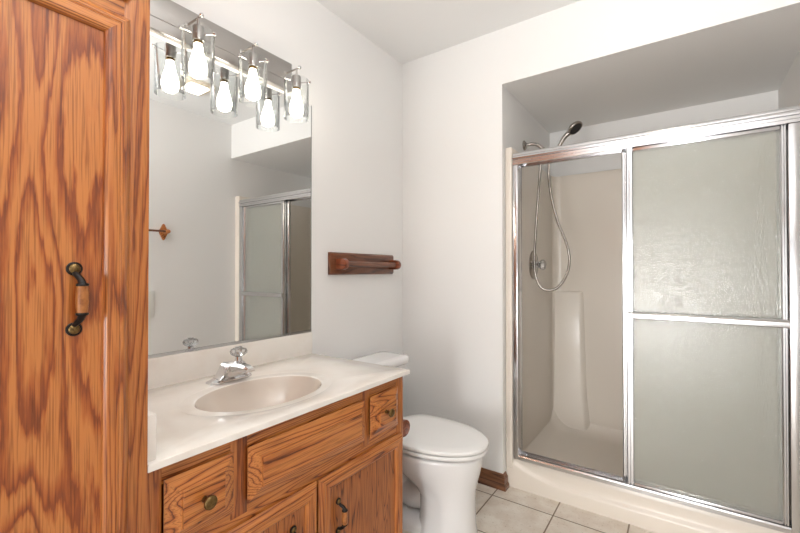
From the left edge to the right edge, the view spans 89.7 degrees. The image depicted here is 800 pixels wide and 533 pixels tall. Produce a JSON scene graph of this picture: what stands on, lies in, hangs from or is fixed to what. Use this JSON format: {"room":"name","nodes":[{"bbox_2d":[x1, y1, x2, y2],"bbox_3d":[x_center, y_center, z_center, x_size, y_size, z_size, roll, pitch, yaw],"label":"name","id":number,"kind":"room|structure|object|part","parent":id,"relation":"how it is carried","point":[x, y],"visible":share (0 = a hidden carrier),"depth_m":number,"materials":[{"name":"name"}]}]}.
{"room":"bathroom","nodes":[
{"label":"bathroom","id":0,"kind":"room"},
{"bbox_2d":[150,0,402,359],"bbox_3d":[-0.617,-0.051,1.672,0.100,2.425,4.130,0,-1,35],"label":"wall","id":1,"kind":"structure","parent":0,"point":[356,87],"depth_m":2.07,"materials":[{"name":"white paint"}]},
{"bbox_2d":[148,35,311,357],"bbox_3d":[-0.677,-0.227,1.489,0.011,1.048,0.924,0,-1,35],"label":"wall mirror","id":2,"kind":"object","parent":1,"relation":"attached to","point":[230,181],"visible":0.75,"depth_m":1.50,"materials":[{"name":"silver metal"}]},
{"bbox_2d":[148,332,311,389],"bbox_3d":[-0.675,0.354,1.480,0.019,0.112,0.923,0,-1,35],"label":"backsplash","id":3,"kind":"structure","parent":1,"relation":"attached to","point":[166,370],"depth_m":1.46,"materials":[{"name":"stone"}]},
{"bbox_2d":[150,0,310,122],"bbox_3d":[-0.633,-0.750,1.430,0.157,0.267,0.738,0,-1,35],"label":"vanity light","id":4,"kind":"object","parent":1,"relation":"attached to","point":[170,20],"visible":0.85,"depth_m":1.48,"materials":[{"name":"silver metal"}]},
{"bbox_3d":[-0.693,-0.827,1.353,0.087,0.007,0.007,0,-1,35],"label":"arm","id":5,"kind":"part","parent":4,"relation":"part of","materials":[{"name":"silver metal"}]},
{"bbox_2d":[192,24,203,45],"bbox_3d":[-0.670,-0.768,1.337,0.036,0.060,0.036,0,-1,35],"label":"socket","id":6,"kind":"object","parent":4,"relation":"attached to","point":[197,30],"depth_m":1.32,"materials":[{"name":"silver metal"}]},
{"bbox_3d":[-0.670,-0.699,1.337,0.101,0.164,0.101,0,-1,35],"label":"lamp shade","id":7,"kind":"part","parent":4,"relation":"part of","materials":[{"name":"clear glass"}]},
{"bbox_3d":[-0.670,-0.682,1.336,0.058,0.114,0.058,0,-1,35],"label":"bulb","id":8,"kind":"part","parent":4,"relation":"part of","materials":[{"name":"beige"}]},
{"bbox_3d":[-0.666,-0.840,1.466,0.003,0.079,0.684,0,-1,35],"label":"raised plate","id":9,"kind":"part","parent":4,"relation":"part of","materials":[{"name":"silver metal"}]},
{"bbox_3d":[-0.551,-0.697,1.507,0.101,0.164,0.101,0,-1,35],"label":"lamp shade","id":10,"kind":"part","parent":4,"relation":"part of","materials":[{"name":"clear glass"}]},
{"bbox_2d":[248,52,257,70],"bbox_3d":[-0.551,-0.767,1.508,0.036,0.060,0.036,0,-1,35],"label":"socket","id":11,"kind":"object","parent":4,"relation":"attached to","point":[252,57],"depth_m":1.49,"materials":[{"name":"silver metal"}]},
{"bbox_3d":[-0.551,-0.681,1.507,0.058,0.114,0.058,0,-1,35],"label":"bulb","id":12,"kind":"part","parent":4,"relation":"part of","materials":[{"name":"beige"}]},
{"bbox_2d":[292,74,300,89],"bbox_3d":[-0.431,-0.765,1.678,0.036,0.060,0.036,0,-1,35],"label":"socket","id":13,"kind":"object","parent":4,"relation":"attached to","point":[296,79],"depth_m":1.66,"materials":[{"name":"silver metal"}]},
{"bbox_3d":[-0.431,-0.696,1.677,0.101,0.164,0.101,0,-1,35],"label":"lamp shade","id":14,"kind":"part","parent":4,"relation":"part of","materials":[{"name":"clear glass"}]},
{"bbox_3d":[-0.431,-0.679,1.677,0.058,0.114,0.058,0,-1,35],"label":"bulb","id":15,"kind":"part","parent":4,"relation":"part of","materials":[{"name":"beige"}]},
{"bbox_2d":[328,252,400,274],"bbox_3d":[-0.167,-0.013,2.150,0.088,0.111,0.524,0,-1,35],"label":"towel bar","id":16,"kind":"object","parent":1,"relation":"attached to","point":[338,263],"visible":1,"depth_m":2.11,"materials":[{"name":"brown wood"}]},
{"bbox_3d":[-0.281,-0.012,1.970,0.069,0.054,0.026,0,-1,35],"label":"post","id":17,"kind":"part","parent":16,"relation":"part of","materials":[{"name":"brown wood"}]},
{"bbox_3d":[-0.149,-0.011,2.147,0.027,0.027,0.413,0,-1,35],"label":"rod","id":18,"kind":"part","parent":16,"relation":"part of","materials":[{"name":"brown wood"}]},
{"bbox_3d":[-0.028,-0.009,2.331,0.069,0.054,0.026,0,-1,35],"label":"post","id":19,"kind":"part","parent":16,"relation":"part of","materials":[{"name":"brown wood"}]},
{"bbox_2d":[316,0,580,63],"bbox_3d":[0.182,-1.319,1.124,2.050,0.100,4.130,0,-1,35],"label":"ceiling","id":20,"kind":"structure","parent":0,"point":[407,30],"depth_m":2.04,"materials":[{"name":"white paint"}]},
{"bbox_2d":[403,29,549,473],"bbox_3d":[0.546,-0.042,2.686,0.640,2.425,0.934,0,-1,35],"label":"wall","id":21,"kind":"structure","parent":0,"point":[460,120],"depth_m":2.28,"materials":[{"name":"white paint"}]},
{"bbox_2d":[478,467,508,491],"bbox_3d":[0.290,1.128,2.292,0.662,0.078,0.056,0,-1,35],"label":"baseboard","id":22,"kind":"structure","parent":21,"relation":"attached to","point":[487,477],"depth_m":2.12,"materials":[{"name":"brown wood"}]},
{"bbox_2d":[522,121,582,291],"bbox_3d":[0.885,-0.339,2.340,0.327,0.967,0.086,0,-1,22],"label":"shower","id":23,"kind":"object","parent":21,"relation":"attached to","point":[575,127],"visible":0.85,"depth_m":2.33,"materials":[{"name":"grey metal"}]},
{"bbox_3d":[0.798,-0.708,2.386,0.107,0.060,0.021,0,-1,26],"label":"arm","id":24,"kind":"part","parent":23,"relation":"part of","materials":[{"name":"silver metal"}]},
{"bbox_2d":[512,105,799,532],"bbox_3d":[1.072,0.203,1.838,1.109,1.612,0.088,0,-1,35],"label":"shower door frame","id":25,"kind":"object","parent":21,"relation":"attached to","point":[790,116],"visible":0.84,"depth_m":1.68,"materials":[{"name":"silver metal"}]},
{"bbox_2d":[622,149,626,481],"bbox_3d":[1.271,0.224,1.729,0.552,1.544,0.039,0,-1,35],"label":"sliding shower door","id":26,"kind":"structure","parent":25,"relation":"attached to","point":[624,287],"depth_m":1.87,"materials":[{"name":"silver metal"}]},
{"bbox_2d":[626,124,790,526],"bbox_3d":[1.257,0.224,1.682,0.542,1.546,0.040,0,-1,35],"label":"sliding shower door","id":27,"kind":"structure","parent":25,"relation":"attached to","point":[708,324],"depth_m":1.67,"materials":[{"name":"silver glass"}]},
{"bbox_3d":[1.263,-0.537,1.694,0.492,0.024,0.023,0,-1,35],"label":"rail","id":28,"kind":"part","parent":27,"relation":"part of","materials":[{"name":"silver metal"}]},
{"bbox_3d":[1.263,0.985,1.681,0.492,0.024,0.023,0,-1,35],"label":"rail","id":29,"kind":"part","parent":27,"relation":"part of","materials":[{"name":"silver metal"}]},
{"bbox_2d":[403,483,655,532],"bbox_3d":[0.067,1.205,0.937,2.050,0.100,4.530,0,-1,35],"label":"floor","id":30,"kind":"structure","parent":0,"point":[514,510],"depth_m":1.86,"materials":[{"name":"tile"}]},
{"bbox_2d":[0,0,149,532],"bbox_3d":[-0.847,-0.027,0.734,0.595,2.360,0.539,0,-1,35],"label":"linen cabinet","id":31,"kind":"object","parent":30,"relation":"on","point":[75,74],"visible":1,"depth_m":0.68,"materials":[{"name":"brown wood"}]},
{"bbox_3d":[-0.635,0.292,0.576,0.007,1.436,0.353,0,-1,35],"label":"panel","id":32,"kind":"part","parent":31,"relation":"part of","materials":[{"name":"brown wood"}]},
{"bbox_3d":[-0.631,0.292,0.573,0.019,1.518,0.435,0,-1,35],"label":"door","id":33,"kind":"part","parent":31,"relation":"part of","materials":[{"name":"brown wood"}]},
{"bbox_3d":[-0.539,0.090,0.680,0.031,0.028,0.018,0,-1,35],"label":"handle arm","id":34,"kind":"part","parent":31,"relation":"part of","materials":[{"name":"black metal"}]},
{"bbox_3d":[-0.539,0.021,0.681,0.031,0.028,0.018,0,-1,35],"label":"handle arm","id":35,"kind":"part","parent":31,"relation":"part of","materials":[{"name":"black metal"}]},
{"bbox_3d":[-0.647,-0.486,0.591,0.018,0.050,0.419,0,-1,35],"label":"rail","id":36,"kind":"part","parent":31,"relation":"part of","materials":[{"name":"brown wood"}]},
{"bbox_2d":[147,376,402,532],"bbox_3d":[-0.437,0.784,1.299,0.570,0.748,0.902,0,-1,35],"label":"vanity cabinet","id":37,"kind":"object","parent":30,"relation":"on","point":[336,467],"visible":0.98,"depth_m":1.12,"materials":[{"name":"brown wood"}]},
{"bbox_3d":[-0.433,0.509,0.883,0.026,0.141,0.156,0,-1,35],"label":"drawer","id":38,"kind":"part","parent":37,"relation":"part of","materials":[{"name":"brown wood"}]},
{"bbox_3d":[-0.412,0.505,0.865,0.029,0.029,0.029,0,-1,35],"label":"knob","id":39,"kind":"part","parent":37,"relation":"part of","materials":[{"name":"gold metal"}]},
{"bbox_3d":[-0.360,0.845,0.990,0.019,0.450,0.421,0,-1,35],"label":"door","id":40,"kind":"part","parent":37,"relation":"part of","materials":[{"name":"brown wood"}]},
{"bbox_2d":[147,332,409,472],"bbox_3d":[-0.455,0.408,1.325,0.557,0.225,0.924,0,-1,35],"label":"sink","id":41,"kind":"object","parent":37,"relation":"in","point":[188,416],"visible":0.81,"depth_m":1.33,"materials":[{"name":"stone"}]},
{"bbox_2d":[206,346,254,384],"bbox_3d":[-0.556,0.334,1.375,0.150,0.119,0.156,0,-1,35],"label":"faucet","id":42,"kind":"object","parent":41,"relation":"on","point":[228,371],"visible":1,"depth_m":1.37,"materials":[{"name":"silver metal"}]},
{"bbox_3d":[-0.594,0.386,1.401,0.058,0.014,0.156,0,-1,35],"label":"plate","id":43,"kind":"part","parent":42,"relation":"part of","materials":[{"name":"silver metal"}]},
{"bbox_3d":[-0.554,0.293,1.382,0.056,0.030,0.056,0,-1,35],"label":"knob","id":44,"kind":"part","parent":42,"relation":"part of","materials":[{"name":"clear plastic"}]},
{"bbox_3d":[-0.542,0.349,1.366,0.116,0.042,0.044,0,-1,35],"label":"spout","id":45,"kind":"part","parent":42,"relation":"part of","materials":[{"name":"silver metal"}]},
{"bbox_3d":[-0.435,0.460,1.281,0.300,0.122,0.412,0,-1,35],"label":"bowl","id":46,"kind":"part","parent":41,"relation":"part of","materials":[{"name":"beige ceramic"}]},
{"bbox_3d":[-0.256,0.430,1.176,0.018,0.042,0.862,0,-1,35],"label":"rail","id":47,"kind":"part","parent":37,"relation":"part of","materials":[{"name":"brown wood"}]},
{"bbox_3d":[-0.364,0.845,0.993,0.007,0.364,0.335,0,-1,35],"label":"panel","id":48,"kind":"part","parent":37,"relation":"part of","materials":[{"name":"brown wood"}]},
{"bbox_3d":[-0.256,0.604,1.175,0.018,0.065,0.862,0,-1,35],"label":"rail","id":49,"kind":"part","parent":37,"relation":"part of","materials":[{"name":"brown wood"}]},
{"bbox_3d":[-0.241,0.511,1.158,0.026,0.136,0.440,0,-1,35],"label":"false drawer","id":50,"kind":"part","parent":37,"relation":"part of","materials":[{"name":"brown wood"}]},
{"bbox_3d":[-0.173,0.794,1.229,0.031,0.025,0.018,0,-1,35],"label":"handle arm","id":51,"kind":"part","parent":37,"relation":"part of","materials":[{"name":"black metal"}]},
{"bbox_3d":[-0.173,0.735,1.230,0.031,0.025,0.018,0,-1,35],"label":"handle arm","id":52,"kind":"part","parent":37,"relation":"part of","materials":[{"name":"black metal"}]},
{"bbox_3d":[-0.114,0.848,1.342,0.019,0.450,0.425,0,-1,35],"label":"door","id":53,"kind":"part","parent":37,"relation":"part of","materials":[{"name":"brown wood"}]},
{"bbox_3d":[-0.118,0.848,1.345,0.007,0.364,0.339,0,-1,35],"label":"panel","id":54,"kind":"part","parent":37,"relation":"part of","materials":[{"name":"brown wood"}]},
{"bbox_3d":[-0.051,0.516,1.429,0.026,0.142,0.162,0,-1,35],"label":"drawer","id":55,"kind":"part","parent":37,"relation":"part of","materials":[{"name":"brown wood"}]},
{"bbox_3d":[-0.036,0.509,1.402,0.029,0.029,0.029,0,-1,35],"label":"knob","id":56,"kind":"part","parent":37,"relation":"part of","materials":[{"name":"gold metal"}]},
{"bbox_2d":[403,419,409,436],"bbox_3d":[-0.053,0.627,1.629,0.190,0.098,0.074,0,-1,35],"label":"toilet paper holder","id":57,"kind":"object","parent":37,"relation":"attached to","point":[406,424],"visible":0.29,"depth_m":1.58,"materials":[{"name":"brown wood"}]},
{"bbox_2d":[351,351,488,532],"bbox_3d":[0.062,0.817,1.884,0.726,0.690,0.464,0,-1,35],"label":"toilet","id":58,"kind":"object","parent":30,"relation":"on","point":[442,457],"visible":0.49,"depth_m":1.69,"materials":[{"name":"white ceramic"}]},
{"bbox_3d":[-0.153,0.495,2.038,0.199,0.043,0.464,0,-1,35],"label":"tank lid","id":59,"kind":"part","parent":58,"relation":"part of","materials":[{"name":"white ceramic"}]},
{"bbox_3d":[-0.156,0.660,2.039,0.179,0.287,0.444,0,-1,35],"label":"tank","id":60,"kind":"part","parent":58,"relation":"part of","materials":[{"name":"white ceramic"}]},
{"bbox_3d":[0.143,0.980,1.827,0.484,0.361,0.346,0,-1,35],"label":"bowl","id":61,"kind":"part","parent":58,"relation":"part of","materials":[{"name":"white ceramic"}]},
{"bbox_3d":[0.163,0.781,1.814,0.473,0.016,0.364,0,-1,35],"label":"seat","id":62,"kind":"part","parent":58,"relation":"part of","materials":[{"name":"white plastic"}]},
{"bbox_3d":[0.163,0.758,1.814,0.480,0.019,0.372,0,-1,35],"label":"seat lid","id":63,"kind":"part","parent":58,"relation":"part of","materials":[{"name":"white plastic"}]},
{"bbox_2d":[505,103,799,532],"bbox_3d":[1.314,0.266,2.168,1.208,1.800,0.896,0,-1,35],"label":"shower stall","id":64,"kind":"object","parent":30,"relation":"on","point":[572,337],"visible":0.42,"depth_m":2.60,"materials":[{"name":"beige plastic"}]},
{"bbox_2d":[529,251,545,278],"bbox_3d":[0.836,-0.010,2.412,0.074,0.172,0.172,0,-1,35],"label":"shower valve","id":65,"kind":"object","parent":64,"relation":"attached to","point":[538,263],"visible":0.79,"depth_m":2.40,"materials":[{"name":"grey metal"}]},
{"bbox_3d":[0.851,-0.010,2.402,0.038,0.062,0.059,0,-1,35],"label":"knob","id":66,"kind":"part","parent":65,"relation":"part of","materials":[{"name":"clear plastic"}]},
{"bbox_2d":[502,0,799,132],"bbox_3d":[1.303,-1.112,2.165,1.210,0.295,0.934,0,-1,35],"label":"alcove ceiling","id":67,"kind":"structure","parent":0,"point":[590,62],"depth_m":1.94,"materials":[{"name":"white paint"}]},
{"bbox_2d":[550,90,777,176],"bbox_3d":[1.338,-0.042,2.763,1.850,2.425,0.100,0,-1,35],"label":"wall","id":68,"kind":"structure","parent":0,"point":[766,101],"depth_m":2.56,"materials":[{"name":"white paint"}]},
{"bbox_2d":[778,50,799,108],"bbox_3d":[0.980,-0.061,0.553,0.100,2.425,4.130,0,-1,35],"label":"wall","id":69,"kind":"structure","parent":0,"point":[789,90],"depth_m":1.93,"materials":[{"name":"white paint"}]}
]}

